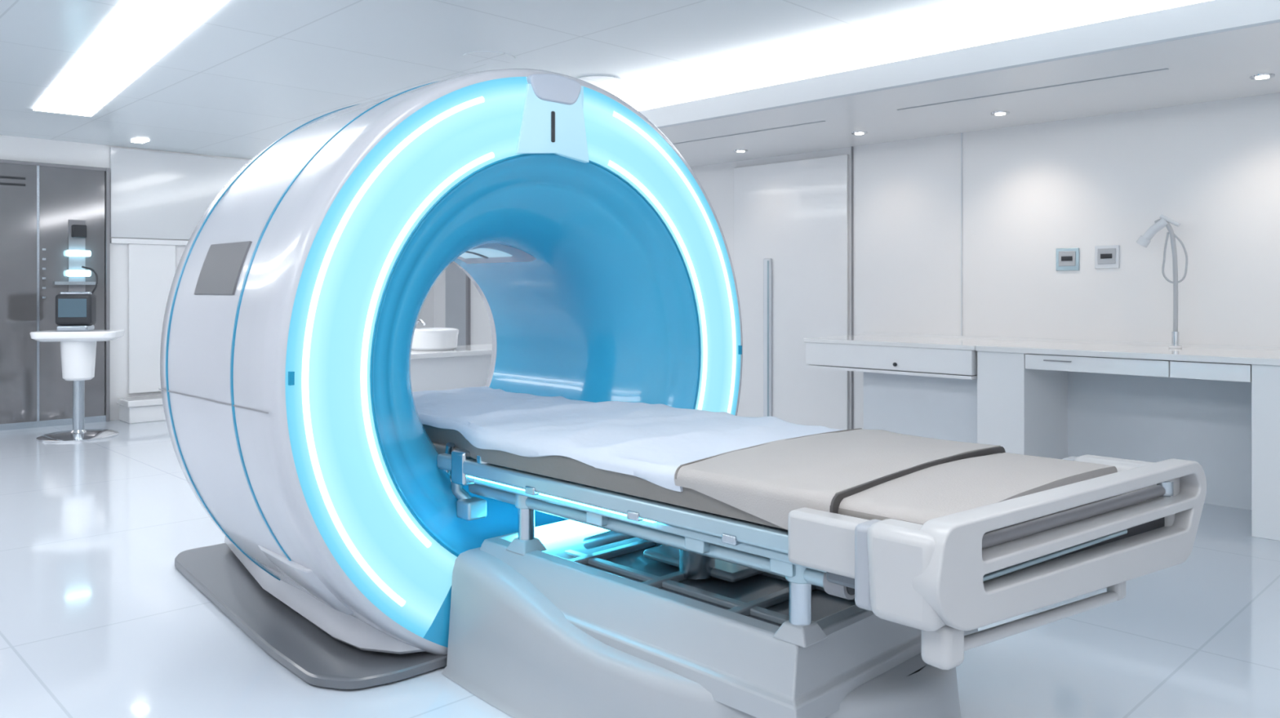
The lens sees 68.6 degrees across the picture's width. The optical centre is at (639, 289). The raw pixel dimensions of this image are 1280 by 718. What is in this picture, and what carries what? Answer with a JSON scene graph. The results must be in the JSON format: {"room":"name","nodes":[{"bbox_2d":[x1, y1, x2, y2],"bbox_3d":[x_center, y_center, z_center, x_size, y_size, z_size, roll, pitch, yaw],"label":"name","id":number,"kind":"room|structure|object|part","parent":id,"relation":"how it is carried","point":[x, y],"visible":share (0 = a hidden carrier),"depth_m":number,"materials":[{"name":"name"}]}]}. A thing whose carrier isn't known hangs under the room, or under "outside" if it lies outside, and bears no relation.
{"room":"radiology room","nodes":[
{"label":"radiology room","id":0,"kind":"room"},
{"bbox_2d":[0,134,434,420],"bbox_3d":[-5.610,-0.070,8.909,8.580,2.700,0.100,0,0,-45],"label":"wall","id":1,"kind":"structure","parent":0,"point":[11,148],"depth_m":9.26,"materials":[{"name":"paint"}]},
{"bbox_2d":[110,237,188,245],"bbox_3d":[-4.696,-0.485,9.705,1.400,0.050,0.049,0,0,-45],"label":"trim","id":2,"kind":"structure","parent":1,"relation":"attached to","point":[133,241],"depth_m":9.43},
{"bbox_2d":[128,243,175,393],"bbox_3d":[-4.927,0.285,9.484,0.440,1.490,0.039,0,0,-45],"label":"door","id":3,"kind":"structure","parent":1,"relation":"in","point":[151,267],"depth_m":9.43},
{"bbox_2d":[110,146,248,239],"bbox_3d":[-4.703,-0.960,9.712,1.400,0.880,0.029,0,0,-45],"label":"wall panel","id":4,"kind":"object","parent":1,"relation":"attached to","point":[161,195],"depth_m":9.53,"materials":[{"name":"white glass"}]},
{"bbox_2d":[657,19,1279,128],"bbox_3d":[0.587,-1.146,6.172,0.007,0.012,12.500,0,0,-45],"label":"trim","id":5,"kind":"structure","parent":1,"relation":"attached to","point":[1277,20],"depth_m":4.84,"materials":[{"name":"white paint"}]},
{"bbox_2d":[0,0,1084,159],"bbox_3d":[-1.187,-1.470,4.424,8.580,0.100,12.700,0,0,-45],"label":"ceiling","id":6,"kind":"structure","parent":0,"point":[253,73],"depth_m":5.43,"materials":[{"name":"paint"}]},
{"bbox_2d":[33,0,229,116],"bbox_3d":[-3.235,-1.413,5.796,0.400,0.011,4.391,0,0,-39],"label":"ceiling light","id":7,"kind":"object","parent":6,"relation":"in","point":[139,33],"visible":1,"depth_m":5.50,"materials":[{"name":"white plastic"}]},
{"bbox_2d":[131,138,149,143],"bbox_3d":[-4.748,-1.413,8.918,0.100,0.011,0.200,0,0,-45],"label":"recessed light","id":8,"kind":"object","parent":6,"relation":"in","point":[137,140],"visible":1,"depth_m":8.88,"materials":[{"name":"white plastic"}]},
{"bbox_2d":[462,50,515,64],"bbox_3d":[-0.923,-1.417,5.737,0.320,0.007,0.320,0,0,-45],"label":"ceiling speaker","id":9,"kind":"object","parent":6,"relation":"in","point":[482,57],"depth_m":5.71},
{"bbox_2d":[577,75,622,86],"bbox_3d":[-0.282,-1.417,6.369,0.320,0.007,0.320,0,0,-45],"label":"recessed light","id":10,"kind":"object","parent":6,"relation":"in","point":[597,80],"depth_m":6.34,"materials":[{"name":"white plastic"}]},
{"bbox_2d":[621,0,1211,111],"bbox_3d":[0.611,-1.355,6.197,0.030,0.120,12.500,0,0,-45],"label":"ceiling light","id":11,"kind":"object","parent":6,"relation":"in","point":[1086,11],"visible":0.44,"depth_m":5.21,"materials":[{"name":"white plastic"}]},
{"bbox_2d":[0,419,1279,717],"bbox_3d":[-1.187,1.330,4.424,8.580,0.100,12.700,0,0,-45],"label":"floor","id":12,"kind":"structure","parent":0,"point":[99,619],"depth_m":3.46,"materials":[{"name":"tile"}]},
{"bbox_2d":[0,414,106,430],"bbox_3d":[-5.953,1.250,8.459,2.100,0.060,0.059,0,0,-45],"label":"frame","id":13,"kind":"object","parent":12,"relation":"on","point":[7,426],"visible":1,"depth_m":8.80,"materials":[{"name":"metal"}]},
{"bbox_2d":[0,159,110,421],"bbox_3d":[-5.949,0.045,8.455,2.100,2.470,0.069,0,0,-45],"label":"door frame","id":14,"kind":"structure","parent":12,"relation":"on","point":[107,171],"depth_m":9.16,"materials":[{"name":"grey metal"}]},
{"bbox_2d":[0,167,36,423],"bbox_3d":[-6.156,0.050,8.245,1.470,2.340,0.020,0,0,-45],"label":"door","id":15,"kind":"structure","parent":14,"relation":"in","point":[18,204],"depth_m":8.65,"materials":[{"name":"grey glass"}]},
{"bbox_2d":[0,175,25,179],"bbox_3d":[-5.805,-1.030,8.573,0.330,0.020,0.006,0,0,-45],"label":"grille","id":16,"kind":"object","parent":15,"relation":"attached to","point":[1,176],"visible":1,"depth_m":8.62,"materials":[{"name":"metal"}]},
{"bbox_2d":[0,182,25,186],"bbox_3d":[-5.805,-0.970,8.573,0.330,0.020,0.006,0,0,-45],"label":"grille","id":17,"kind":"object","parent":15,"relation":"attached to","point":[1,183],"visible":1,"depth_m":8.62,"materials":[{"name":"metal"}]},
{"bbox_2d":[36,165,39,421],"bbox_3d":[-5.632,0.030,8.775,0.020,2.380,0.059,0,0,-45],"label":"mullion","id":18,"kind":"object","parent":14,"relation":"attached to","point":[37,166],"visible":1,"depth_m":8.75,"materials":[{"name":"metal"}]},
{"bbox_2d":[0,162,104,174],"bbox_3d":[-5.953,-1.140,8.445,2.040,0.040,0.020,0,0,-45],"label":"transom","id":19,"kind":"object","parent":14,"relation":"attached to","point":[2,164],"visible":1,"depth_m":8.85,"materials":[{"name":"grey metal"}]},
{"bbox_3d":[-5.953,-1.175,8.459,2.100,0.030,0.059,0,0,-45],"label":"frame","id":20,"kind":"part","parent":14,"relation":"part of","materials":[{"name":"white metal"}]},
{"bbox_2d":[39,169,104,420],"bbox_3d":[-5.423,0.050,8.968,0.550,2.340,0.020,0,0,-45],"label":"door","id":21,"kind":"structure","parent":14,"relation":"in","point":[64,197],"depth_m":8.90,"materials":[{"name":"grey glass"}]},
{"bbox_2d":[41,219,95,298],"bbox_3d":[-5.412,-0.255,8.915,0.450,0.830,0.070,0,0,-45],"label":"lamp fixture","id":22,"kind":"object","parent":21,"relation":"attached to","point":[77,253],"visible":0.98,"depth_m":8.95,"materials":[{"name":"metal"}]},
{"bbox_3d":[-5.212,0.045,9.182,0.030,2.470,0.069,0,0,-45],"label":"frame","id":23,"kind":"part","parent":14,"relation":"part of","materials":[{"name":"grey metal"}]},
{"bbox_2d":[30,329,124,442],"bbox_3d":[-4.894,0.818,8.183,0.660,0.925,0.620,0,0,-15],"label":"pedestal stand","id":24,"kind":"object","parent":12,"relation":"on","point":[77,348],"visible":1,"depth_m":8.08,"materials":[{"name":"white plastic"},{"name":"chrome"}]},
{"bbox_2d":[55,266,97,331],"bbox_3d":[-4.899,0.070,8.170,0.299,0.567,0.218,0,0,-15],"label":"monitor","id":25,"kind":"object","parent":24,"relation":"on","point":[75,311],"visible":1,"depth_m":8.09,"materials":[{"name":"plastic"}]},
{"bbox_3d":[-4.908,0.034,8.169,0.240,0.040,0.060,0,0,-15],"label":"handle","id":26,"kind":"part","parent":25,"relation":"part of","materials":[{"name":"metal"}]},
{"bbox_3d":[-4.894,0.980,8.183,0.090,0.500,0.090,0,0,-15],"label":"post","id":27,"kind":"part","parent":24,"relation":"part of","materials":[{"name":"metal"}]},
{"bbox_2d":[116,394,165,423],"bbox_3d":[-4.520,1.170,9.570,1.380,0.220,0.370,0,0,-45],"label":"bench","id":28,"kind":"object","parent":12,"relation":"on","point":[139,409],"visible":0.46,"depth_m":9.10,"materials":[{"name":"stone"}]},
{"bbox_2d":[158,68,742,688],"bbox_3d":[-0.987,0.223,4.235,2.215,2.114,2.015,0,0,-45],"label":"scanner","id":29,"kind":"object","parent":12,"relation":"on","point":[599,263],"visible":0.89,"depth_m":3.24,"materials":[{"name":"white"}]},
{"bbox_3d":[-0.994,1.260,4.242,1.807,0.040,1.995,0,0,-45],"label":"plate","id":30,"kind":"part","parent":29,"relation":"part of","materials":[{"name":"grey plastic"}]},
{"bbox_3d":[-0.715,0.189,3.115,0.940,1.931,0.012,0,0,-45],"label":"glow panel","id":31,"kind":"part","parent":29,"relation":"part of","materials":[{"name":"blue"}]},
{"bbox_3d":[-0.334,-0.628,3.507,0.345,0.276,0.048,0,0,-45],"label":"bracket plate","id":32,"kind":"part","parent":29,"relation":"part of","materials":[{"name":"plastic"}]},
{"bbox_3d":[0.025,0.228,3.845,1.233,2.023,0.012,0,0,-45],"label":"glow panel","id":33,"kind":"part","parent":29,"relation":"part of","materials":[{"name":"blue plastic"}]},
{"bbox_2d":[410,343,492,391],"bbox_3d":[-1.642,0.880,7.605,2.040,0.800,0.670,0,0,-45],"label":"counter","id":34,"kind":"object","parent":12,"relation":"on","point":[468,365],"depth_m":7.37,"materials":[{"name":"stone"}]},
{"bbox_2d":[415,319,425,328],"bbox_3d":[-1.819,0.359,7.743,0.022,0.241,0.164,0,0,-45],"label":"tap","id":35,"kind":"object","parent":34,"relation":"on","point":[421,321],"depth_m":7.72,"materials":[{"name":"silver metal"}]},
{"bbox_2d":[411,319,458,350],"bbox_3d":[-1.676,0.359,7.595,0.415,0.241,0.411,0,0,1],"label":"basin","id":36,"kind":"object","parent":34,"relation":"in","point":[424,338],"visible":0.88,"depth_m":7.43,"materials":[{"name":"white ceramic"}]},
{"bbox_2d":[413,386,1206,717],"bbox_3d":[0.072,0.859,3.234,1.321,0.839,3.040,0,0,-45],"label":"table","id":37,"kind":"object","parent":12,"relation":"on","point":[703,563],"visible":0.95,"depth_m":2.49,"materials":[{"name":"plastic"}]},
{"bbox_3d":[-0.673,0.649,3.371,0.118,0.204,0.049,0,0,38],"label":"hinge arm","id":38,"kind":"part","parent":37,"relation":"part of","materials":[{"name":"metal"}]},
{"bbox_3d":[-0.625,0.690,3.318,0.120,0.221,0.089,0,0,22],"label":"hinge arm","id":39,"kind":"part","parent":37,"relation":"part of","materials":[{"name":"metal"}]},
{"bbox_3d":[-0.378,0.801,3.125,0.055,0.265,0.055,0,0,-45],"label":"post","id":40,"kind":"part","parent":37,"relation":"part of","materials":[{"name":"metal"}]},
{"bbox_3d":[-0.132,0.605,2.753,0.042,0.052,1.637,0,0,-45],"label":"rail","id":41,"kind":"part","parent":37,"relation":"part of","materials":[{"name":"metal"}]},
{"bbox_3d":[-0.079,0.653,2.748,0.028,0.025,1.556,0,0,-45],"label":"rail","id":42,"kind":"part","parent":37,"relation":"part of","materials":[{"name":"metal"}]},
{"bbox_2d":[480,531,977,717],"bbox_3d":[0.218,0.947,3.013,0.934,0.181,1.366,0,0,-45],"label":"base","id":43,"kind":"object","parent":37,"relation":"attached to","point":[709,624],"depth_m":2.59,"materials":[{"name":"plastic"}]},
{"bbox_3d":[-0.027,0.520,3.261,0.911,0.103,2.813,0,0,-45],"label":"mattress","id":44,"kind":"part","parent":37,"relation":"part of","materials":[{"name":"fabric"}]},
{"bbox_3d":[0.399,0.801,2.337,0.055,0.265,0.055,0,0,-45],"label":"post","id":45,"kind":"part","parent":37,"relation":"part of","materials":[{"name":"metal"}]},
{"bbox_3d":[0.458,0.562,2.064,0.069,0.121,0.288,0,0,-45],"label":"arm","id":46,"kind":"part","parent":37,"relation":"part of","materials":[{"name":"plastic"}]},
{"bbox_3d":[0.490,0.575,1.969,0.081,0.176,0.052,0,0,-45],"label":"corner panel","id":47,"kind":"part","parent":37,"relation":"part of","materials":[{"name":"white plastic"}]},
{"bbox_3d":[1.034,0.585,2.193,1.225,0.259,0.063,0,0,-38],"label":"frame","id":48,"kind":"part","parent":37,"relation":"part of","materials":[{"name":"plastic"}]},
{"bbox_3d":[1.258,0.575,2.727,0.081,0.176,0.052,0,0,-45],"label":"corner panel","id":49,"kind":"part","parent":37,"relation":"part of","materials":[{"name":"white plastic"}]},
{"bbox_3d":[1.189,0.731,2.343,0.046,0.078,0.035,0,0,-38],"label":"grab plate","id":50,"kind":"part","parent":37,"relation":"part of","materials":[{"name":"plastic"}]},
{"bbox_3d":[1.409,0.531,2.528,0.051,0.046,0.051,0,0,-38],"label":"knob","id":51,"kind":"part","parent":37,"relation":"part of","materials":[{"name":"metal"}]},
{"bbox_2d":[434,93,1279,429],"bbox_3d":[1.832,-0.070,7.401,0.100,2.700,12.500,0,0,-45],"label":"wall","id":52,"kind":"structure","parent":0,"point":[1212,168],"depth_m":6.28,"materials":[{"name":"paint"}]},
{"bbox_2d":[445,262,466,345],"bbox_3d":[-2.234,0.470,11.431,0.029,1.620,0.450,0,0,-45],"label":"door","id":53,"kind":"structure","parent":52,"relation":"in","point":[455,277],"depth_m":11.40,"materials":[{"name":"white"}]},
{"bbox_2d":[466,274,470,345],"bbox_3d":[-2.059,0.450,11.246,0.039,1.660,0.040,0,0,-45],"label":"trim","id":54,"kind":"structure","parent":52,"relation":"attached to","point":[468,279],"depth_m":11.23,"materials":[{"name":"grey metal"}]},
{"bbox_2d":[733,154,848,429],"bbox_3d":[1.248,0.090,7.899,0.029,2.340,1.170,0,0,-45],"label":"leaf","id":55,"kind":"object","parent":52,"relation":"attached to","point":[793,214],"visible":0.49,"depth_m":7.82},
{"bbox_2d":[763,257,772,416],"bbox_3d":[1.091,0.415,8.018,0.030,1.370,0.080,0,0,-45],"label":"door handle","id":56,"kind":"object","parent":55,"relation":"attached to","point":[765,260],"depth_m":8.01,"materials":[{"name":"silver metal"}]},
{"bbox_2d":[767,260,768,416],"bbox_3d":[1.091,0.415,7.994,0.007,1.330,0.015,0,0,-45],"label":"pull edge","id":57,"kind":"object","parent":56,"relation":"attached to","point":[767,260],"visible":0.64,"depth_m":7.99,"materials":[{"name":"metal"}]},
{"bbox_2d":[851,146,853,428],"bbox_3d":[1.688,0.070,7.467,0.012,2.420,0.012,0,0,-45],"label":"trim","id":58,"kind":"structure","parent":52,"relation":"attached to","point":[851,146],"depth_m":7.46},
{"bbox_2d":[638,0,1279,167],"bbox_3d":[1.191,-1.215,6.769,1.700,0.150,12.500,0,0,-45],"label":"ceiling","id":59,"kind":"structure","parent":52,"relation":"attached to","point":[1220,66],"depth_m":5.36,"materials":[{"name":"paint"}]},
{"bbox_2d":[733,149,747,152],"bbox_3d":[0.823,-1.134,7.669,0.114,0.012,0.114,0,0,-45],"label":"recessed light","id":60,"kind":"object","parent":59,"relation":"in","point":[735,150],"visible":1,"depth_m":7.63,"materials":[{"name":"silver metal"}]},
{"bbox_2d":[672,120,825,144],"bbox_3d":[0.648,-1.139,6.935,0.020,0.005,1.700,0,0,-45],"label":"air vent","id":61,"kind":"object","parent":59,"relation":"in","point":[820,121],"visible":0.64,"depth_m":6.77,"materials":[{"name":"grey metal"}]},
{"bbox_2d":[851,131,866,134],"bbox_3d":[1.587,-1.134,6.794,0.114,0.012,0.114,0,0,-45],"label":"recessed light","id":62,"kind":"object","parent":59,"relation":"in","point":[853,132],"visible":1,"depth_m":6.77,"materials":[{"name":"silver metal"}]},
{"bbox_2d":[991,111,1009,115],"bbox_3d":[2.318,-1.134,6.040,0.114,0.012,0.114,0,0,-45],"label":"recessed light","id":63,"kind":"object","parent":59,"relation":"in","point":[998,113],"visible":1,"depth_m":6.01,"materials":[{"name":"silver metal"}]},
{"bbox_2d":[897,68,1168,110],"bbox_3d":[2.175,-1.139,5.386,0.020,0.005,1.550,0,0,-45],"label":"air vent","id":64,"kind":"object","parent":59,"relation":"in","point":[1162,68],"visible":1,"depth_m":5.30,"materials":[{"name":"grey metal"}]},
{"bbox_2d":[1249,73,1275,79],"bbox_3d":[3.315,-1.134,5.000,0.114,0.012,0.114,0,0,-45],"label":"recessed light","id":65,"kind":"object","parent":59,"relation":"in","point":[1264,76],"visible":1,"depth_m":4.98,"materials":[{"name":"silver metal"}]},
{"bbox_2d":[960,133,962,335],"bbox_3d":[2.334,-0.395,6.813,0.010,1.490,0.008,0,0,-45],"label":"trim","id":66,"kind":"structure","parent":52,"relation":"attached to","point":[961,133],"depth_m":6.81,"materials":[{"name":"grey metal"}]},
{"bbox_2d":[1056,247,1079,271],"bbox_3d":[2.856,-0.205,6.276,0.022,0.150,0.150,0,0,-45],"label":"wall socket","id":67,"kind":"object","parent":52,"relation":"attached to","point":[1067,259],"visible":1,"depth_m":6.27,"materials":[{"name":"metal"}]},
{"bbox_2d":[1094,244,1119,268],"bbox_3d":[3.032,-0.215,6.098,0.022,0.150,0.150,0,0,-45],"label":"wall socket","id":68,"kind":"object","parent":52,"relation":"attached to","point":[1107,256],"visible":1,"depth_m":6.09,"materials":[{"name":"plastic"}]},
{"bbox_2d":[804,331,1279,540],"bbox_3d":[3.548,0.805,5.019,0.799,0.950,5.900,0,0,-45],"label":"counter","id":69,"kind":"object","parent":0,"point":[1215,406],"depth_m":5.85,"materials":[{"name":"laminate"}]},
{"bbox_2d":[804,364,977,379],"bbox_3d":[1.924,0.555,6.656,0.775,0.020,1.270,0,0,-45],"label":"shelf","id":70,"kind":"object","parent":69,"relation":"attached to","point":[856,367],"depth_m":6.31,"materials":[{"name":"white laminate"}]},
{"bbox_2d":[805,342,977,375],"bbox_3d":[1.926,0.460,6.658,0.770,0.160,1.270,0,0,-45],"label":"drawer","id":71,"kind":"object","parent":69,"relation":"in","point":[891,357],"depth_m":6.32,"materials":[{"name":"white laminate"}]},
{"bbox_3d":[2.481,0.421,5.583,0.008,0.007,0.160,0,0,-45],"label":"drawer pull","id":72,"kind":"part","parent":69,"relation":"part of","materials":[{"name":"silver metal"}]},
{"bbox_2d":[1025,353,1173,377],"bbox_3d":[2.861,0.435,5.673,0.660,0.090,0.795,0,0,-45],"label":"drawer","id":73,"kind":"object","parent":69,"relation":"in","point":[1108,363],"depth_m":5.40,"materials":[{"name":"white laminate"}]},
{"bbox_2d":[1136,214,1187,348],"bbox_3d":[3.174,-0.055,5.712,0.070,0.810,0.286,0,0,-45],"label":"tap","id":74,"kind":"object","parent":69,"relation":"on","point":[1144,240],"visible":1,"depth_m":5.66,"materials":[{"name":"silver metal"}]},
{"bbox_3d":[3.206,-0.420,5.680,0.024,0.081,0.112,0,0,-45],"label":"spray lever","id":75,"kind":"part","parent":74,"relation":"part of","materials":[{"name":"grey metal"}]},
{"bbox_2d":[1169,360,1251,382],"bbox_3d":[3.277,0.435,5.252,0.660,0.090,0.380,0,0,-45],"label":"drawer","id":76,"kind":"object","parent":69,"relation":"in","point":[1230,371],"depth_m":5.00,"materials":[{"name":"white laminate"}]}
]}

